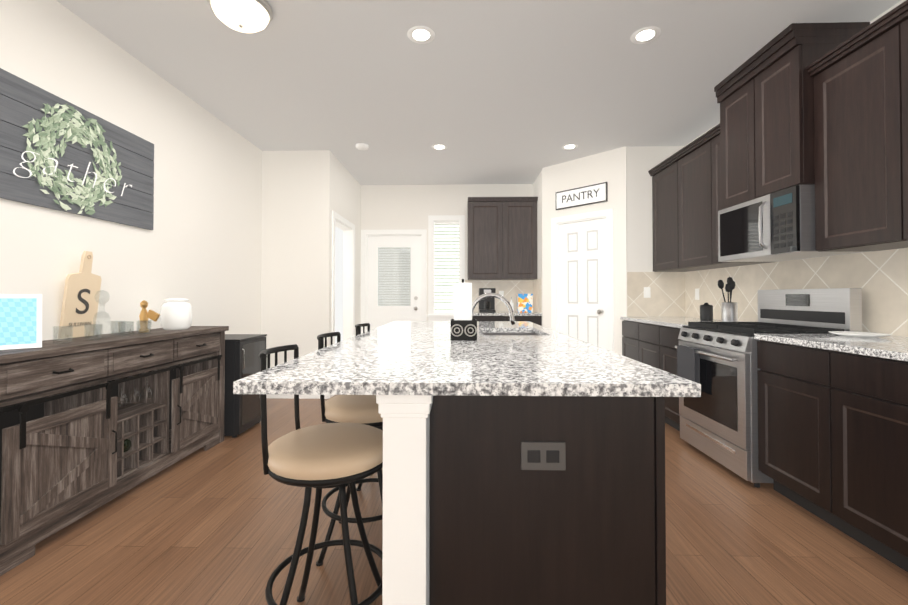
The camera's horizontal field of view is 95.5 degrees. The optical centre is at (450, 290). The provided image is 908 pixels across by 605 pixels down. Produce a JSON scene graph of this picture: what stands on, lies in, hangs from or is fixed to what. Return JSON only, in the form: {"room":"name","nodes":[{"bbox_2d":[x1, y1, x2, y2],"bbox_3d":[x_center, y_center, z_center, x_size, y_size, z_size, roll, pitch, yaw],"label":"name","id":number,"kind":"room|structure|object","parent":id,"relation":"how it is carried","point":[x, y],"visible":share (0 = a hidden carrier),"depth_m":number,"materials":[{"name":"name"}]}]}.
{"room":"kitchen","nodes":[
{"label":"kitchen","id":0,"kind":"room"},
{"bbox_2d":[0,0,261,340],"bbox_3d":[-2.276,-0.240,0.636,0.120,2.770,8.220,0,-1,1],"label":"wall","id":1,"kind":"structure","parent":0,"point":[199,246],"depth_m":2.89,"materials":[{"name":"white paint"}]},
{"bbox_2d":[0,68,153,229],"bbox_3d":[-2.151,-0.754,2.362,0.039,0.626,1.225,0,-1,1],"label":"gather sign","id":2,"kind":"object","parent":1,"relation":"attached to","point":[59,153],"visible":1,"depth_m":2.32,"materials":[{"name":"wood"}]},
{"bbox_2d":[261,150,332,367],"bbox_3d":[-1.730,-0.189,4.673,0.765,2.770,0.120,0,-1,1],"label":"wall","id":3,"kind":"structure","parent":0,"point":[296,256],"depth_m":4.62,"materials":[{"name":"white paint"}]},
{"bbox_2d":[266,394,331,398],"bbox_3d":[-1.709,1.148,4.603,0.748,0.095,0.043,0,-1,1],"label":"baseboard","id":4,"kind":"structure","parent":3,"relation":"attached to","point":[287,396],"depth_m":4.57,"materials":[{"name":"white wood"}]},
{"bbox_2d":[333,155,360,335],"bbox_3d":[-1.388,-0.179,5.449,0.120,2.770,1.450,0,-1,1],"label":"wall","id":5,"kind":"structure","parent":0,"point":[346,195],"depth_m":5.60,"materials":[{"name":"white paint"}]},
{"bbox_2d":[331,211,354,396],"bbox_3d":[-1.386,0.147,5.170,0.138,2.110,0.960,0,-1,1],"label":"trim","id":6,"kind":"structure","parent":5,"relation":"attached to","point":[346,226],"depth_m":5.57,"materials":[{"name":"white"}]},
{"bbox_2d":[361,184,532,320],"bbox_3d":[-0.051,-0.171,6.080,2.760,2.770,0.120,0,-1,1],"label":"wall","id":7,"kind":"structure","parent":0,"point":[395,207],"depth_m":6.04,"materials":[{"name":"white paint"}]},
{"bbox_2d":[367,236,420,329],"bbox_3d":[-0.826,0.198,6.049,0.788,2.015,0.112,0,-1,1],"label":"back door","id":8,"kind":"structure","parent":7,"relation":"in","point":[379,316],"depth_m":6.08,"materials":[{"name":"white wood"}]},
{"bbox_2d":[361,215,464,333],"bbox_3d":[-0.538,0.057,6.066,1.537,2.314,0.168,0,-1,1],"label":"trim","id":9,"kind":"structure","parent":7,"relation":"attached to","point":[422,233],"depth_m":6.02,"materials":[{"name":"white wood"}]},
{"bbox_2d":[434,222,458,313],"bbox_3d":[-0.050,-0.344,6.070,0.364,1.355,0.035,0,-1,1],"label":"window blind","id":10,"kind":"object","parent":7,"relation":"attached to","point":[445,288],"visible":0.88,"depth_m":6.07,"materials":[{"name":"white plastic"}]},
{"bbox_2d":[465,280,532,310],"bbox_3d":[0.713,0.070,5.992,0.981,0.454,0.006,0,-1,1],"label":"backsplash","id":11,"kind":"structure","parent":7,"relation":"attached to","point":[512,288],"depth_m":5.99,"materials":[{"name":"tile"}]},
{"bbox_2d":[467,197,537,279],"bbox_3d":[0.723,-0.720,5.810,0.952,1.120,0.390,0,-1,1],"label":"upper cabinet","id":12,"kind":"object","parent":7,"relation":"attached to","point":[501,238],"visible":1,"depth_m":5.66,"materials":[{"name":"brown wood"}]},
{"bbox_2d":[0,395,907,604],"bbox_3d":[-0.355,1.209,1.734,6.665,0.100,11.550,0,-1,1],"label":"floor","id":13,"kind":"structure","parent":0,"point":[218,524],"depth_m":1.88,"materials":[{"name":"brown wood"}]},
{"bbox_2d":[0,326,228,575],"bbox_3d":[-1.958,0.718,2.431,0.419,0.900,1.690,0,-1,1],"label":"sideboard","id":14,"kind":"object","parent":13,"relation":"on","point":[87,427],"visible":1,"depth_m":2.12,"materials":[{"name":"brown wood"}]},
{"bbox_2d":[0,294,41,349],"bbox_3d":[-2.015,0.137,1.796,0.078,0.248,0.340,-1,-1,43],"label":"picture frame","id":15,"kind":"object","parent":14,"relation":"on","point":[20,321],"visible":1,"depth_m":1.86,"materials":[{"name":"white"}]},
{"bbox_2d":[53,326,72,343],"bbox_3d":[-1.935,0.220,2.062,0.076,0.085,0.076,0,-1,1],"label":"tumbler","id":16,"kind":"object","parent":14,"relation":"on","point":[61,333],"visible":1,"depth_m":2.06,"materials":[{"name":"clear glass"}]},
{"bbox_2d":[58,251,101,338],"bbox_3d":[-2.128,0.018,2.389,0.080,0.498,0.210,0,-1,1],"label":"cutting board","id":17,"kind":"object","parent":14,"relation":"on","point":[80,302],"visible":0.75,"depth_m":2.37,"materials":[{"name":"beige wood"}]},
{"bbox_2d":[84,324,102,340],"bbox_3d":[-1.911,0.222,2.211,0.076,0.085,0.076,0,-1,1],"label":"tumbler","id":18,"kind":"object","parent":14,"relation":"on","point":[94,333],"visible":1,"depth_m":2.21,"materials":[{"name":"clear glass"}]},
{"bbox_2d":[93,292,110,337],"bbox_3d":[-1.977,0.130,2.344,0.071,0.272,0.071,1,-1,-44],"label":"decanter","id":19,"kind":"object","parent":14,"relation":"on","point":[102,323],"visible":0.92,"depth_m":2.34,"materials":[{"name":"clear glass"}]},
{"bbox_2d":[110,321,125,334],"bbox_3d":[-2.023,0.225,2.514,0.076,0.085,0.076,0,-1,1],"label":"tumbler","id":20,"kind":"object","parent":14,"relation":"on","point":[114,330],"visible":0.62,"depth_m":2.50,"materials":[{"name":"clear glass"}]},
{"bbox_2d":[118,321,133,335],"bbox_3d":[-1.925,0.225,2.452,0.076,0.085,0.076,0,-1,1],"label":"tumbler","id":21,"kind":"object","parent":14,"relation":"on","point":[125,327],"visible":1,"depth_m":2.45,"materials":[{"name":"clear glass"}]},
{"bbox_2d":[136,320,151,334],"bbox_3d":[-1.892,0.226,2.551,0.076,0.085,0.076,0,-1,1],"label":"tumbler","id":22,"kind":"object","parent":14,"relation":"on","point":[150,322],"visible":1,"depth_m":2.56,"materials":[{"name":"clear glass"}]},
{"bbox_2d":[139,300,159,332],"bbox_3d":[-1.962,0.165,2.693,0.133,0.210,0.060,0,-1,1],"label":"figurine","id":23,"kind":"object","parent":14,"relation":"on","point":[144,315],"visible":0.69,"depth_m":2.68,"materials":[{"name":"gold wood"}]},
{"bbox_2d":[160,298,191,329],"bbox_3d":[-1.952,0.162,2.943,0.194,0.223,0.194,0,-1,1],"label":"ceramic jar","id":24,"kind":"object","parent":14,"relation":"on","point":[175,313],"visible":1,"depth_m":2.87,"materials":[{"name":"white ceramic"}]},
{"bbox_2d":[224,334,266,437],"bbox_3d":[-1.895,0.787,3.529,0.488,0.790,0.458,0,-1,1],"label":"mini fridge","id":25,"kind":"object","parent":13,"relation":"on","point":[242,413],"visible":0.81,"depth_m":3.33,"materials":[{"name":"black plastic"}]},
{"bbox_2d":[259,344,382,604],"bbox_3d":[-0.411,0.677,1.387,0.426,0.964,0.406,0,-1,1],"label":"stool","id":26,"kind":"object","parent":13,"relation":"on","point":[319,457],"visible":0.83,"depth_m":1.30,"materials":[{"name":"beige leather"}]},
{"bbox_2d":[316,332,382,565],"bbox_3d":[-0.398,0.683,1.916,0.426,0.964,0.406,0,-1,1],"label":"stool","id":27,"kind":"object","parent":13,"relation":"on","point":[361,409],"visible":0.35,"depth_m":1.79,"materials":[{"name":"beige leather"}]},
{"bbox_2d":[355,323,369,490],"bbox_3d":[-0.381,0.692,2.586,0.426,0.964,0.406,0,-1,1],"label":"stool","id":28,"kind":"object","parent":13,"relation":"on","point":[358,332],"visible":0.17,"depth_m":2.50,"materials":[{"name":"black metal"}]},
{"bbox_2d":[473,316,541,325],"bbox_3d":[0.720,0.768,5.666,0.952,0.882,0.640,0,-1,1],"label":"base cabinet","id":29,"kind":"object","parent":13,"relation":"on","point":[536,320],"visible":0.12,"depth_m":5.35,"materials":[{"name":"brown wood"}]},
{"bbox_2d":[473,311,541,315],"bbox_3d":[0.705,0.310,5.665,0.982,0.032,0.655,0,-1,1],"label":"countertop","id":30,"kind":"structure","parent":29,"relation":"on","point":[496,313],"depth_m":5.34,"materials":[{"name":"stone"}]},
{"bbox_2d":[479,288,495,311],"bbox_3d":[0.510,0.128,5.731,0.220,0.330,0.262,0,-1,1],"label":"coffee maker","id":31,"kind":"object","parent":30,"relation":"on","point":[487,304],"visible":0.85,"depth_m":5.63,"materials":[{"name":"black plastic"}]},
{"bbox_2d":[517,294,532,311],"bbox_3d":[1.046,0.166,5.767,0.200,0.255,0.120,0,-1,1],"label":"tin","id":32,"kind":"object","parent":30,"relation":"on","point":[524,302],"visible":1,"depth_m":5.71,"materials":[{"name":"multicoloured metal"}]},
{"bbox_2d":[376,329,665,604],"bbox_3d":[0.213,0.725,2.346,0.758,0.882,2.547,0,-1,1],"label":"kitchen island","id":33,"kind":"object","parent":13,"relation":"on","point":[523,462],"depth_m":1.08,"materials":[{"name":"wood"}]},
{"bbox_2d":[233,321,700,396],"bbox_3d":[0.068,0.267,2.357,1.196,0.032,2.604,0,-1,1],"label":"island countertop","id":34,"kind":"structure","parent":33,"relation":"on","point":[398,358],"depth_m":1.25,"materials":[{"name":"white stone"}]},
{"bbox_2d":[454,279,471,319],"bbox_3d":[0.066,0.091,2.132,0.094,0.305,0.094,0,-1,1],"label":"paper towel roll","id":35,"kind":"object","parent":34,"relation":"on","point":[462,300],"visible":0.71,"depth_m":2.09,"materials":[{"name":"white paper"}]},
{"bbox_2d":[451,319,476,339],"bbox_3d":[0.070,0.198,2.129,0.132,0.100,0.136,0,-1,1],"label":"basket","id":36,"kind":"object","parent":34,"relation":"on","point":[463,329],"visible":1,"depth_m":2.06,"materials":[{"name":"black metal"}]},
{"bbox_2d":[472,293,515,324],"bbox_3d":[0.253,0.133,2.612,0.311,0.244,0.138,0,-1,1],"label":"faucet","id":37,"kind":"object","parent":34,"relation":"on","point":[486,295],"depth_m":2.55,"materials":[{"name":"silver metal"}]},
{"bbox_2d":[622,320,637,360],"bbox_3d":[2.199,0.750,4.255,0.683,0.882,0.426,0,-1,1],"label":"base cabinet","id":38,"kind":"object","parent":13,"relation":"on","point":[629,329],"depth_m":4.27,"materials":[{"name":"brown wood"}]},
{"bbox_2d":[638,322,657,367],"bbox_3d":[2.188,0.744,3.829,0.683,0.882,0.426,0,-1,1],"label":"base cabinet","id":39,"kind":"object","parent":13,"relation":"on","point":[652,345],"depth_m":3.86,"materials":[{"name":"brown wood"}]},
{"bbox_2d":[658,325,681,430],"bbox_3d":[2.177,0.739,3.403,0.683,0.882,0.426,0,-1,1],"label":"base cabinet","id":40,"kind":"object","parent":13,"relation":"on","point":[668,339],"depth_m":3.47,"materials":[{"name":"brown wood"}]},
{"bbox_2d":[620,317,721,327],"bbox_3d":[2.181,0.286,3.835,0.698,0.032,1.278,0,-1,1],"label":"countertop","id":41,"kind":"structure","parent":40,"relation":"on","point":[677,322],"depth_m":3.77,"materials":[{"name":"stone"}]},
{"bbox_2d":[700,303,712,320],"bbox_3d":[2.330,0.188,3.753,0.104,0.162,0.104,0,-1,1],"label":"canister","id":42,"kind":"object","parent":41,"relation":"on","point":[706,311],"visible":1,"depth_m":3.71,"materials":[{"name":"black plastic"}]},
{"bbox_2d":[718,277,737,321],"bbox_3d":[2.287,0.074,3.388,0.118,0.380,0.114,0,-1,1],"label":"utensil crock","id":43,"kind":"object","parent":41,"relation":"on","point":[729,311],"visible":0.85,"depth_m":3.36,"materials":[{"name":"silver metal"}]},
{"bbox_2d":[675,288,861,487],"bbox_3d":[2.071,0.580,2.813,0.730,1.185,0.756,0,-1,1],"label":"range","id":44,"kind":"object","parent":13,"relation":"on","point":[719,420],"visible":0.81,"depth_m":2.64,"materials":[{"name":"silver metal"}]},
{"bbox_2d":[677,345,699,383],"bbox_3d":[1.721,0.566,2.985,0.037,0.318,0.230,0,-1,1],"label":"oven towel","id":45,"kind":"object","parent":44,"relation":"hanging from","point":[688,363],"visible":0.69,"depth_m":2.95,"materials":[{"name":"grey fabric"}]},
{"bbox_2d":[757,340,907,571],"bbox_3d":[2.140,0.721,1.943,0.683,0.882,0.968,0,-1,1],"label":"base cabinet","id":46,"kind":"object","parent":13,"relation":"on","point":[833,438],"visible":0.96,"depth_m":1.91,"materials":[{"name":"brown wood"}]},
{"bbox_2d":[754,334,907,361],"bbox_3d":[2.133,0.263,1.949,0.698,0.032,0.968,0,-1,1],"label":"countertop","id":47,"kind":"structure","parent":46,"relation":"on","point":[892,347],"depth_m":2.00,"materials":[{"name":"stone"}]},
{"bbox_2d":[829,331,891,337],"bbox_3d":[2.252,0.241,2.274,0.250,0.018,0.250,0,-1,1],"label":"plate","id":48,"kind":"object","parent":47,"relation":"on","point":[859,334],"visible":1,"depth_m":2.27,"materials":[{"name":"white ceramic"}]},
{"bbox_2d":[56,0,900,184],"bbox_3d":[0.132,-1.667,1.257,5.265,0.100,10.150,0,-1,1],"label":"ceiling","id":49,"kind":"structure","parent":0,"point":[504,91],"depth_m":2.99,"materials":[{"name":"white paint"}]},
{"bbox_2d":[207,0,272,32],"bbox_3d":[-1.173,-1.541,2.315,0.331,0.125,0.331,0,-1,1],"label":"flush ceiling light","id":50,"kind":"object","parent":49,"relation":"attached to","point":[249,16],"visible":0.98,"depth_m":2.27,"materials":[{"name":"white glass"}]},
{"bbox_2d":[356,143,368,149],"bbox_3d":[-0.953,-1.558,4.470,0.136,0.035,0.136,0,-1,1],"label":"smoke detector","id":51,"kind":"object","parent":49,"relation":"attached to","point":[361,146],"visible":1,"depth_m":4.43,"materials":[{"name":"white plastic"}]},
{"bbox_2d":[407,26,434,43],"bbox_3d":[-0.181,-1.598,2.580,0.176,0.004,0.176,0,-1,1],"label":"recessed light","id":52,"kind":"object","parent":49,"relation":"in","point":[420,35],"visible":1,"depth_m":2.57,"materials":[{"name":"white"}]},
{"bbox_2d":[431,144,446,149],"bbox_3d":[-0.117,-1.574,4.519,0.176,0.004,0.176,0,-1,1],"label":"recessed light","id":53,"kind":"object","parent":49,"relation":"in","point":[441,147],"visible":1,"depth_m":4.53,"materials":[{"name":"white"}]},
{"bbox_2d":[561,144,577,149],"bbox_3d":[1.308,-1.574,4.512,0.176,0.004,0.176,0,-1,1],"label":"recessed light","id":54,"kind":"object","parent":49,"relation":"in","point":[570,147],"visible":1,"depth_m":4.51,"materials":[{"name":"white"}]},
{"bbox_2d":[630,26,660,43],"bbox_3d":[1.223,-1.598,2.584,0.176,0.004,0.176,0,-1,1],"label":"recessed light","id":55,"kind":"object","parent":49,"relation":"in","point":[645,36],"visible":1,"depth_m":2.58,"materials":[{"name":"white"}]},
{"bbox_2d":[533,171,542,325],"bbox_3d":[1.258,-0.177,5.636,0.120,2.770,0.700,0,-1,1],"label":"wall","id":56,"kind":"structure","parent":0,"point":[537,187],"depth_m":5.52,"materials":[{"name":"white paint"}]},
{"bbox_2d":[533,278,540,312],"bbox_3d":[1.194,0.066,5.680,0.006,0.454,0.591,0,-1,1],"label":"backsplash","id":57,"kind":"structure","parent":56,"relation":"attached to","point":[536,295],"depth_m":5.62,"materials":[{"name":"tile"}]},
{"bbox_2d":[542,146,626,354],"bbox_3d":[1.587,-0.186,4.905,0.120,2.770,1.072,1,-1,-44],"label":"wall","id":58,"kind":"structure","parent":0,"point":[610,167],"depth_m":4.72,"materials":[{"name":"white paint"}]},
{"bbox_2d":[556,182,607,209],"bbox_3d":[1.534,-1.112,4.868,0.019,0.220,0.660,1,-1,-44],"label":"sign","id":59,"kind":"object","parent":58,"relation":"attached to","point":[584,195],"visible":1,"depth_m":4.84,"materials":[{"name":"white wood"}]},
{"bbox_2d":[551,208,613,351],"bbox_3d":[1.580,0.144,4.896,0.138,2.110,0.790,1,-1,-44],"label":"trim","id":60,"kind":"structure","parent":58,"relation":"attached to","point":[607,214],"depth_m":4.76,"materials":[{"name":"white wood"}]},
{"bbox_2d":[559,218,606,349],"bbox_3d":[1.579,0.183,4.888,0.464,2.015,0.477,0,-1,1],"label":"pantry door","id":61,"kind":"structure","parent":58,"relation":"in","point":[582,282],"depth_m":4.87,"materials":[{"name":"white wood"}]},
{"bbox_2d":[627,146,683,271],"bbox_3d":[2.285,-0.191,4.540,0.770,2.770,0.120,0,-1,1],"label":"wall","id":62,"kind":"structure","parent":0,"point":[642,161],"depth_m":4.49,"materials":[{"name":"white paint"}]},
{"bbox_2d":[627,272,684,316],"bbox_3d":[2.229,0.035,4.473,0.620,0.484,0.006,0,-1,1],"label":"backsplash","id":63,"kind":"structure","parent":62,"relation":"attached to","point":[667,291],"depth_m":4.47,"materials":[{"name":"beige tile"}]},
{"bbox_2d":[644,287,650,297],"bbox_3d":[2.133,0.016,4.469,0.070,0.115,0.006,0,-1,1],"label":"outlet","id":64,"kind":"object","parent":63,"relation":"attached to","point":[647,293],"depth_m":4.47,"materials":[{"name":"white plastic"}]},
{"bbox_2d":[684,0,905,336],"bbox_3d":[2.505,-0.242,0.438,0.120,2.770,8.070,0,-1,1],"label":"wall","id":65,"kind":"structure","parent":0,"point":[886,11],"depth_m":2.40,"materials":[{"name":"white paint"}]},
{"bbox_2d":[650,159,687,271],"bbox_3d":[2.365,-0.740,4.217,0.350,1.061,0.530,0,-1,1],"label":"upper cabinet","id":66,"kind":"object","parent":65,"relation":"attached to","point":[664,178],"depth_m":4.23,"materials":[{"name":"brown wood"}]},
{"bbox_2d":[676,139,724,270],"bbox_3d":[2.351,-0.747,3.688,0.350,1.061,0.530,0,-1,1],"label":"upper cabinet","id":67,"kind":"object","parent":65,"relation":"attached to","point":[686,193],"depth_m":3.72,"materials":[{"name":"brown wood"}]},
{"bbox_2d":[708,131,770,266],"bbox_3d":[2.342,-0.752,3.314,0.350,1.061,0.218,0,-1,1],"label":"upper cabinet","id":68,"kind":"object","parent":65,"relation":"attached to","point":[714,175],"depth_m":3.40,"materials":[{"name":"brown wood"}]},
{"bbox_2d":[714,22,869,208],"bbox_3d":[2.276,-1.113,2.829,0.455,0.961,0.756,0,-1,1],"label":"upper cabinet","id":69,"kind":"object","parent":65,"relation":"attached to","point":[765,96],"visible":0.75,"depth_m":2.66,"materials":[{"name":"brown wood"}]},
{"bbox_2d":[718,185,869,261],"bbox_3d":[2.260,-0.428,2.821,0.487,0.398,0.750,0,-1,1],"label":"microwave","id":70,"kind":"object","parent":69,"relation":"attached to","point":[777,226],"visible":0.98,"depth_m":2.67,"materials":[{"name":"silver metal"}]},
{"bbox_2d":[685,248,907,336],"bbox_3d":[2.505,0.016,2.955,0.006,0.484,3.028,0,-1,1],"label":"backsplash","id":71,"kind":"structure","parent":65,"relation":"attached to","point":[880,278],"depth_m":2.74,"materials":[{"name":"tile"}]},
{"bbox_2d":[695,288,698,299],"bbox_3d":[2.531,0.033,4.231,0.006,0.115,0.070,0,-1,1],"label":"outlet","id":72,"kind":"object","parent":71,"relation":"attached to","point":[696,290],"depth_m":4.22,"materials":[{"name":"white plastic"}]},
{"bbox_2d":[806,0,907,251],"bbox_3d":[2.292,-0.788,1.958,0.380,1.100,0.968,0,-1,1],"label":"upper cabinet","id":73,"kind":"object","parent":65,"relation":"attached to","point":[861,132],"visible":1,"depth_m":2.15,"materials":[{"name":"brown wood"}]},
{"label":"outside","id":74,"kind":"structure","parent":0,"visible":0},
{"bbox_2d":[378,247,410,305],"bbox_3d":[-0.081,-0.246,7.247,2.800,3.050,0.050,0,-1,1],"label":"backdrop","id":75,"kind":"structure","parent":74,"point":[386,278],"depth_m":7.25,"materials":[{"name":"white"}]},
{"bbox_2d":[435,227,458,312],"bbox_3d":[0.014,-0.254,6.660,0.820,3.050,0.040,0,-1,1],"label":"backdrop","id":76,"kind":"structure","parent":74,"point":[446,265],"depth_m":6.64,"materials":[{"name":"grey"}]}
]}

